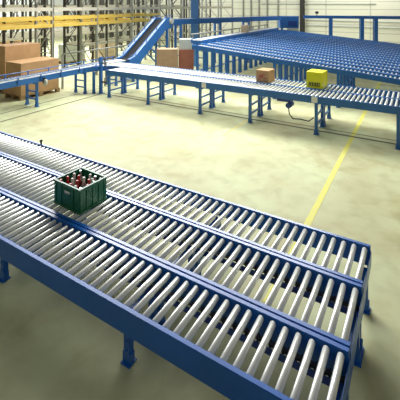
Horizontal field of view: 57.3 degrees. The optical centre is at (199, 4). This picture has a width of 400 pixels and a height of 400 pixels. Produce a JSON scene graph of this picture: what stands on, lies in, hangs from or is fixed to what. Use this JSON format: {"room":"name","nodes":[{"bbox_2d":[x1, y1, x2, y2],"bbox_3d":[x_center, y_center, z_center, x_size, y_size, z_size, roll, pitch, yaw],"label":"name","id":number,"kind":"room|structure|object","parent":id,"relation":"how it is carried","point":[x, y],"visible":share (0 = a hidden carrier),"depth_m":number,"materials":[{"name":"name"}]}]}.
{"room":"distribution center","nodes":[
{"label":"distribution center","id":0,"kind":"room"},
{"bbox_2d":[0,0,88,39],"bbox_3d":[-19.577,-0.150,25.909,0.250,6.500,32.250,0,0,31],"label":"wall","id":1,"kind":"structure","parent":0,"point":[56,2],"depth_m":35.05,"materials":[{"name":"white paint"}]},
{"bbox_2d":[0,34,399,399],"bbox_3d":[-2.991,3.200,16.380,38.000,0.200,33.000,0,0,31],"label":"floor","id":2,"kind":"structure","parent":0,"point":[52,348],"depth_m":5.83,"materials":[{"name":"concrete"}]},
{"bbox_2d":[0,40,20,43],"bbox_3d":[-11.305,2.487,21.959,0.800,1.225,1.200,0,0,31],"label":"load","id":3,"kind":"object","parent":2,"relation":"on","point":[17,41],"visible":0.11,"depth_m":21.55,"materials":[{"name":"brown cardboard"}]},
{"bbox_2d":[5,87,59,100],"bbox_3d":[-5.789,3.028,12.695,0.900,0.144,1.500,0,0,31],"label":"wooden pallet","id":4,"kind":"object","parent":2,"relation":"on","point":[21,98],"visible":0.53,"depth_m":12.31,"materials":[{"name":"brown wood"}]},
{"bbox_2d":[6,56,58,95],"bbox_3d":[-5.789,2.428,12.695,0.850,1.054,1.452,0,0,31],"label":"carton","id":5,"kind":"object","parent":4,"relation":"on","point":[15,66],"visible":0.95,"depth_m":12.27,"materials":[{"name":"cardboard"}]},
{"bbox_2d":[0,0,118,43],"bbox_3d":[-12.193,0.350,28.442,1.170,5.500,16.360,0,0,31],"label":"rack","id":6,"kind":"object","parent":2,"relation":"on","point":[6,2],"visible":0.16,"depth_m":28.17,"materials":[{"name":"metal"}]},
{"bbox_2d":[0,56,127,106],"bbox_3d":[-5.311,2.583,11.066,0.667,1.034,8.512,0,0,31],"label":"conveyor","id":7,"kind":"object","parent":2,"relation":"on","point":[34,78],"visible":0.9,"depth_m":11.62,"materials":[{"name":"metal"}]},
{"bbox_2d":[43,78,47,85],"bbox_3d":[-4.747,2.350,11.229,0.145,0.220,0.110,0,0,31],"label":"motor","id":8,"kind":"object","parent":7,"relation":"attached to","point":[45,81],"visible":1,"depth_m":11.18,"materials":[{"name":"grey metal"}]},
{"bbox_2d":[0,80,129,121],"bbox_3d":[-4.859,3.098,11.086,0.750,0.004,18.000,0,0,31],"label":"trim","id":9,"kind":"structure","parent":2,"relation":"on","point":[128,80],"depth_m":11.16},
{"bbox_2d":[58,43,85,63],"bbox_3d":[-6.865,2.587,19.641,0.800,1.025,1.200,0,0,31],"label":"load","id":10,"kind":"object","parent":2,"relation":"on","point":[72,48],"visible":0.53,"depth_m":19.25,"materials":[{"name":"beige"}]},
{"bbox_2d":[16,0,140,44],"bbox_3d":[-10.530,0.350,27.326,1.170,5.500,18.160,0,0,31],"label":"rack","id":11,"kind":"object","parent":2,"relation":"on","point":[17,3],"visible":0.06,"depth_m":29.59,"materials":[{"name":"metal"}]},
{"bbox_2d":[0,0,166,52],"bbox_3d":[-7.728,0.350,24.418,1.170,5.500,17.260,0,0,31],"label":"rack","id":12,"kind":"object","parent":2,"relation":"on","point":[119,25],"visible":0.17,"depth_m":24.96,"materials":[{"name":"metal"}]},
{"bbox_2d":[0,0,181,56],"bbox_3d":[-6.656,0.350,23.482,1.170,5.500,18.160,0,0,31],"label":"rack","id":13,"kind":"object","parent":2,"relation":"on","point":[22,37],"visible":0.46,"depth_m":22.11,"materials":[{"name":"metal"}]},
{"bbox_2d":[84,65,119,93],"bbox_3d":[-3.413,2.638,12.807,0.866,0.925,0.881,0,0,31],"label":"guide","id":14,"kind":"object","parent":2,"relation":"on","point":[96,68],"visible":0.86,"depth_m":12.84,"materials":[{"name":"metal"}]},
{"bbox_2d":[97,57,107,93],"bbox_3d":[-3.403,2.460,12.801,0.360,1.280,0.240,0,0,31],"label":"post","id":15,"kind":"object","parent":2,"relation":"on","point":[101,62],"visible":1,"depth_m":12.81,"materials":[{"name":"blue metal"}]},
{"bbox_2d":[91,43,114,59],"bbox_3d":[-5.543,2.638,21.064,0.800,0.925,1.200,0,0,31],"label":"load","id":16,"kind":"object","parent":2,"relation":"on","point":[111,51],"visible":0.34,"depth_m":20.75,"materials":[{"name":"beige cardboard"}]},
{"bbox_2d":[0,0,210,66],"bbox_3d":[-4.283,0.350,20.540,1.170,5.500,18.160,0,0,31],"label":"rack","id":17,"kind":"object","parent":2,"relation":"on","point":[105,41],"visible":0.3,"depth_m":18.35,"materials":[{"name":"metal"}]},
{"bbox_2d":[61,39,168,88],"bbox_3d":[-3.394,2.445,16.389,0.060,1.310,6.660,0,0,31],"label":"fence","id":18,"kind":"object","parent":2,"relation":"on","point":[106,48],"visible":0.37,"depth_m":14.54,"materials":[{"name":"grey metal"}]},
{"bbox_2d":[0,0,232,74],"bbox_3d":[-2.671,0.350,20.504,1.170,5.500,18.560,0,0,31],"label":"rack","id":19,"kind":"object","parent":2,"relation":"on","point":[35,18],"visible":0.67,"depth_m":16.45,"materials":[{"name":"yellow metal"}]},
{"bbox_2d":[116,15,173,81],"bbox_3d":[-2.314,1.788,15.954,0.840,2.625,2.934,0,0,31],"label":"conveyor","id":20,"kind":"object","parent":2,"relation":"on","point":[140,46],"visible":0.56,"depth_m":15.89,"materials":[{"name":"blue metal"}]},
{"bbox_2d":[156,48,177,67],"bbox_3d":[-1.345,2.449,15.100,0.840,1.303,0.550,0,0,0],"label":"crate","id":21,"kind":"object","parent":2,"relation":"on","point":[166,57],"visible":0.66,"depth_m":14.82,"materials":[{"name":"beige cardboard"}]},
{"bbox_2d":[0,190,350,399],"bbox_3d":[-2.938,2.775,4.683,9.012,0.650,0.585,0,0,31],"label":"conveyor","id":22,"kind":"object","parent":2,"relation":"on","point":[328,357],"visible":1,"depth_m":3.01,"materials":[{"name":"silver metal"}]},
{"bbox_2d":[0,154,362,399],"bbox_3d":[-2.607,2.775,5.233,9.012,0.650,0.680,0,0,31],"label":"conveyor","id":23,"kind":"object","parent":2,"relation":"on","point":[26,182],"visible":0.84,"depth_m":3.63,"materials":[{"name":"silver metal"}]},
{"bbox_2d":[54,167,106,214],"bbox_3d":[-1.499,2.314,4.593,0.500,0.290,0.420,0,0,34],"label":"crate","id":24,"kind":"object","parent":23,"relation":"on","point":[78,201],"visible":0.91,"depth_m":4.46,"materials":[{"name":"green plastic"}]},
{"bbox_2d":[81,177,85,187],"bbox_3d":[-1.471,2.308,4.634,0.066,0.257,0.068,0,0,2],"label":"bottle","id":25,"kind":"object","parent":24,"relation":"in","point":[83,184],"visible":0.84,"depth_m":4.62,"materials":[{"name":"beige glass"}]},
{"bbox_2d":[0,131,370,356],"bbox_3d":[-2.270,2.775,5.795,9.012,0.650,0.610,0,0,31],"label":"conveyor","id":26,"kind":"object","parent":2,"relation":"on","point":[57,161],"visible":0.72,"depth_m":4.38,"materials":[{"name":"silver metal"}]},
{"bbox_2d":[179,49,193,69],"bbox_3d":[-0.573,2.474,15.394,0.620,1.253,0.550,0,0,0],"label":"crate","id":27,"kind":"object","parent":2,"relation":"on","point":[186,57],"visible":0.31,"depth_m":15.12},
{"bbox_2d":[179,38,192,49],"bbox_3d":[-0.591,1.635,15.404,0.560,0.423,0.500,0,0,0],"label":"metal box","id":28,"kind":"object","parent":27,"relation":"on","point":[184,43],"visible":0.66,"depth_m":15.15,"materials":[{"name":"grey paint"}]},
{"bbox_2d":[191,0,199,65],"bbox_3d":[-0.271,-0.100,18.771,0.560,6.400,0.540,0,0,0],"label":"steel column","id":29,"kind":"structure","parent":2,"relation":"on","point":[194,3],"depth_m":18.58,"materials":[{"name":"blue metal"}]},
{"bbox_2d":[172,16,280,62],"bbox_3d":[1.638,1.885,20.022,8.259,2.430,0.550,0,0,-40],"label":"conveyor","id":30,"kind":"object","parent":2,"relation":"on","point":[216,20],"visible":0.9,"depth_m":19.19,"materials":[{"name":"metal"}]},
{"bbox_2d":[190,24,277,70],"bbox_3d":[2.173,2.135,18.527,0.640,1.930,9.012,0,0,31],"label":"conveyor","id":31,"kind":"object","parent":2,"relation":"on","point":[197,41],"visible":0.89,"depth_m":16.68,"materials":[{"name":"metal"}]},
{"bbox_2d":[241,25,248,32],"bbox_3d":[2.301,1.207,18.683,0.302,0.364,0.360,0,0,31],"label":"cardboard box","id":32,"kind":"object","parent":31,"relation":"on","point":[244,28],"visible":0.93,"depth_m":18.54,"materials":[{"name":"beige cardboard"}]},
{"bbox_2d":[222,119,247,135],"bbox_3d":[0.919,3.099,9.277,0.080,0.002,1.450,0,0,31],"label":"trim","id":33,"kind":"structure","parent":2,"relation":"on","point":[246,120],"depth_m":9.18,"materials":[{"name":"yellow paint"}]},
{"bbox_2d":[103,92,395,144],"bbox_3d":[4.170,3.098,8.396,17.500,0.004,0.290,0,0,31],"label":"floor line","id":34,"kind":"structure","parent":2,"relation":"on","point":[111,92],"depth_m":9.73,"materials":[{"name":"grey paint"}]},
{"bbox_2d":[105,67,399,149],"bbox_3d":[1.220,2.640,10.088,9.812,0.920,0.768,0,0,31],"label":"conveyor","id":35,"kind":"object","parent":2,"relation":"on","point":[323,97],"visible":1,"depth_m":9.65,"materials":[{"name":"metal"}]},
{"bbox_2d":[277,98,313,121],"bbox_3d":[2.393,2.582,9.100,0.929,0.464,0.294,0,0,31],"label":"motor","id":36,"kind":"object","parent":35,"relation":"attached to","point":[290,103],"visible":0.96,"depth_m":9.08,"materials":[{"name":"blue paint"}]},
{"bbox_2d":[107,62,399,125],"bbox_3d":[1.268,2.640,10.986,10.656,0.920,0.780,0,0,31],"label":"conveyor","id":37,"kind":"object","parent":2,"relation":"on","point":[337,88],"visible":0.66,"depth_m":10.90,"materials":[{"name":"metal"}]},
{"bbox_2d":[256,68,274,82],"bbox_3d":[1.883,2.013,10.511,0.382,0.334,0.441,0,0,35],"label":"cardboard box","id":38,"kind":"object","parent":37,"relation":"on","point":[267,75],"visible":1,"depth_m":10.36,"materials":[{"name":"brown cardboard"}]},
{"bbox_2d":[306,69,326,88],"bbox_3d":[3.127,1.970,9.787,0.420,0.420,0.480,0,0,34],"label":"box","id":39,"kind":"object","parent":37,"relation":"on","point":[315,78],"visible":1,"depth_m":9.62,"materials":[{"name":"cardboard"}]},
{"bbox_2d":[278,16,298,30],"bbox_3d":[5.583,1.900,23.148,1.170,2.400,0.720,0,0,0],"label":"tall cabinet","id":40,"kind":"object","parent":2,"relation":"on","point":[291,23],"visible":0.65,"depth_m":22.81,"materials":[{"name":"blue metal"}]},
{"bbox_2d":[192,43,399,107],"bbox_3d":[3.546,2.293,11.764,8.612,1.615,0.620,0,0,31],"label":"lane","id":41,"kind":"object","parent":2,"relation":"on","point":[340,71],"visible":0.95,"depth_m":11.90,"materials":[{"name":"metal"}]},
{"bbox_2d":[203,42,399,85],"bbox_3d":[3.875,2.293,12.313,8.612,1.615,0.620,0,0,31],"label":"lane","id":42,"kind":"object","parent":2,"relation":"on","point":[209,43],"visible":0.49,"depth_m":12.76,"materials":[{"name":"metal"}]},
{"bbox_2d":[300,0,304,31],"bbox_3d":[7.761,-0.100,27.769,0.300,6.400,0.300,0,0,31],"label":"wall column","id":43,"kind":"structure","parent":2,"relation":"on","point":[302,5],"depth_m":27.65,"materials":[{"name":"metal"}]},
{"bbox_2d":[213,40,399,85],"bbox_3d":[4.205,2.293,12.861,8.612,1.615,0.620,0,0,31],"label":"lane","id":44,"kind":"object","parent":2,"relation":"on","point":[220,42],"visible":0.33,"depth_m":13.32,"materials":[{"name":"metal"}]},
{"bbox_2d":[217,39,399,86],"bbox_3d":[4.534,2.293,13.410,8.612,1.615,0.620,0,0,31],"label":"lane","id":45,"kind":"object","parent":2,"relation":"on","point":[224,40],"visible":0.38,"depth_m":13.99,"materials":[{"name":"metal"}]},
{"bbox_2d":[225,38,399,86],"bbox_3d":[4.864,2.293,13.959,8.612,1.615,0.620,0,0,31],"label":"lane","id":46,"kind":"object","parent":2,"relation":"on","point":[232,39],"visible":0.44,"depth_m":14.55,"materials":[{"name":"metal"}]},
{"bbox_2d":[233,37,399,80],"bbox_3d":[5.194,2.293,14.507,8.612,1.615,0.620,0,0,31],"label":"lane","id":47,"kind":"object","parent":2,"relation":"on","point":[280,44],"visible":0.5,"depth_m":15.23,"materials":[{"name":"metal"}]},
{"bbox_2d":[239,36,399,71],"bbox_3d":[5.523,2.293,15.056,8.612,1.615,0.620,0,0,31],"label":"lane","id":48,"kind":"object","parent":2,"relation":"on","point":[351,52],"visible":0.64,"depth_m":15.72,"materials":[{"name":"metal"}]},
{"bbox_2d":[263,82,380,301],"bbox_3d":[6.715,3.099,13.826,0.090,0.002,23.380,0,0,31],"label":"floor marking line","id":49,"kind":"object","parent":2,"relation":"on","point":[308,221],"depth_m":6.35,"materials":[{"name":"yellow paint"}]},
{"bbox_2d":[245,35,399,69],"bbox_3d":[5.853,2.293,15.604,8.612,1.615,0.620,0,0,31],"label":"lane","id":50,"kind":"object","parent":2,"relation":"on","point":[387,55],"visible":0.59,"depth_m":16.19,"materials":[{"name":"metal"}]},
{"bbox_2d":[250,34,399,67],"bbox_3d":[6.183,2.293,16.153,8.612,1.615,0.620,0,0,31],"label":"lane","id":51,"kind":"object","parent":2,"relation":"on","point":[255,64],"visible":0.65,"depth_m":16.79,"materials":[{"name":"metal"}]},
{"bbox_2d":[255,33,399,65],"bbox_3d":[6.512,2.293,16.702,8.612,1.615,0.620,0,0,31],"label":"lane","id":52,"kind":"object","parent":2,"relation":"on","point":[257,33],"visible":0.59,"depth_m":17.21,"materials":[{"name":"metal"}]},
{"bbox_2d":[258,33,399,63],"bbox_3d":[6.842,2.293,17.250,8.612,1.615,0.620,0,0,31],"label":"lane","id":53,"kind":"object","parent":2,"relation":"on","point":[258,33],"visible":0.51,"depth_m":17.74,"materials":[{"name":"metal"}]},
{"bbox_2d":[265,32,399,62],"bbox_3d":[7.171,2.293,17.799,8.612,1.615,0.620,0,0,31],"label":"lane","id":54,"kind":"object","parent":2,"relation":"on","point":[265,32],"visible":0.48,"depth_m":18.27,"materials":[{"name":"metal"}]},
{"bbox_2d":[270,31,399,48],"bbox_3d":[7.501,2.293,18.347,8.612,1.615,0.620,0,0,31],"label":"lane","id":55,"kind":"object","parent":2,"relation":"on","point":[270,31],"visible":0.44,"depth_m":18.82,"materials":[{"name":"metal"}]},
{"bbox_2d":[273,30,399,47],"bbox_3d":[7.831,2.293,18.896,8.612,1.615,0.620,0,0,31],"label":"lane","id":56,"kind":"object","parent":2,"relation":"on","point":[273,30],"visible":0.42,"depth_m":19.40,"materials":[{"name":"metal"}]},
{"bbox_2d":[274,30,399,45],"bbox_3d":[8.160,2.293,19.445,8.612,1.615,0.620,0,0,31],"label":"lane","id":57,"kind":"object","parent":2,"relation":"on","point":[274,30],"visible":0.34,"depth_m":19.97,"materials":[{"name":"metal"}]},
{"bbox_2d":[281,29,399,44],"bbox_3d":[8.490,2.293,19.993,8.612,1.615,0.620,0,0,31],"label":"lane","id":58,"kind":"object","parent":2,"relation":"on","point":[281,29],"visible":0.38,"depth_m":20.49,"materials":[{"name":"metal"}]},
{"bbox_2d":[303,15,399,40],"bbox_3d":[11.009,1.875,21.491,9.512,2.450,0.558,0,0,16],"label":"conveyor","id":59,"kind":"object","parent":2,"relation":"on","point":[361,18],"visible":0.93,"depth_m":21.65,"materials":[{"name":"metal"}]},
{"bbox_3d":[-6.817,3.028,13.604,0.900,0.144,1.500,0,0,31],"label":"wooden pallet","id":60,"kind":"object","parent":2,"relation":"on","visible":0},
{"bbox_2d":[0,42,40,78],"bbox_3d":[-6.817,2.203,13.604,0.850,1.504,1.402,0,0,31],"label":"carton","id":61,"kind":"object","parent":60,"relation":"on","point":[22,50],"visible":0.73,"depth_m":13.22,"materials":[{"name":"cardboard"}]},
{"bbox_2d":[98,0,399,43],"bbox_3d":[5.057,-0.150,29.773,38.000,6.500,0.250,0,0,31],"label":"wall","id":62,"kind":"structure","parent":0,"point":[286,7],"depth_m":27.35,"materials":[{"name":"white paint"}]},
{"bbox_2d":[250,0,251,29],"bbox_3d":[4.185,-0.050,30.070,0.092,6.300,0.092,0,0,-37],"label":"conduit","id":63,"kind":"object","parent":62,"relation":"attached to","point":[250,0],"visible":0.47,"depth_m":30.04,"materials":[{"name":"grey metal"}]},
{"bbox_2d":[258,0,259,28],"bbox_3d":[4.785,-0.050,29.709,0.092,6.300,0.092,0,0,-37],"label":"conduit","id":64,"kind":"object","parent":62,"relation":"attached to","point":[258,0],"visible":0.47,"depth_m":29.68,"materials":[{"name":"grey metal"}]},
{"bbox_2d":[277,0,278,29],"bbox_3d":[6.156,-0.050,28.885,0.092,6.300,0.092,0,0,-37],"label":"conduit","id":65,"kind":"object","parent":62,"relation":"attached to","point":[277,0],"visible":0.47,"depth_m":28.87,"materials":[{"name":"grey metal"}]},
{"bbox_2d":[298,3,375,3],"bbox_3d":[8.556,-0.080,27.443,8.400,0.070,0.070,0,0,31],"label":"pipe","id":66,"kind":"object","parent":62,"relation":"attached to","point":[298,3],"visible":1,"depth_m":26.52,"materials":[{"name":"grey metal"}]},
{"bbox_2d":[306,20,399,22],"bbox_3d":[13.785,1.150,24.301,13.400,0.070,0.070,0,0,31],"label":"pipe","id":67,"kind":"object","parent":62,"relation":"attached to","point":[306,20],"visible":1,"depth_m":26.09,"materials":[{"name":"white metal"}]},
{"bbox_2d":[306,25,399,28],"bbox_3d":[13.785,1.550,24.301,13.400,0.070,0.070,0,0,31],"label":"pipe","id":68,"kind":"object","parent":62,"relation":"attached to","point":[306,25],"visible":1,"depth_m":26.08,"materials":[{"name":"white metal"}]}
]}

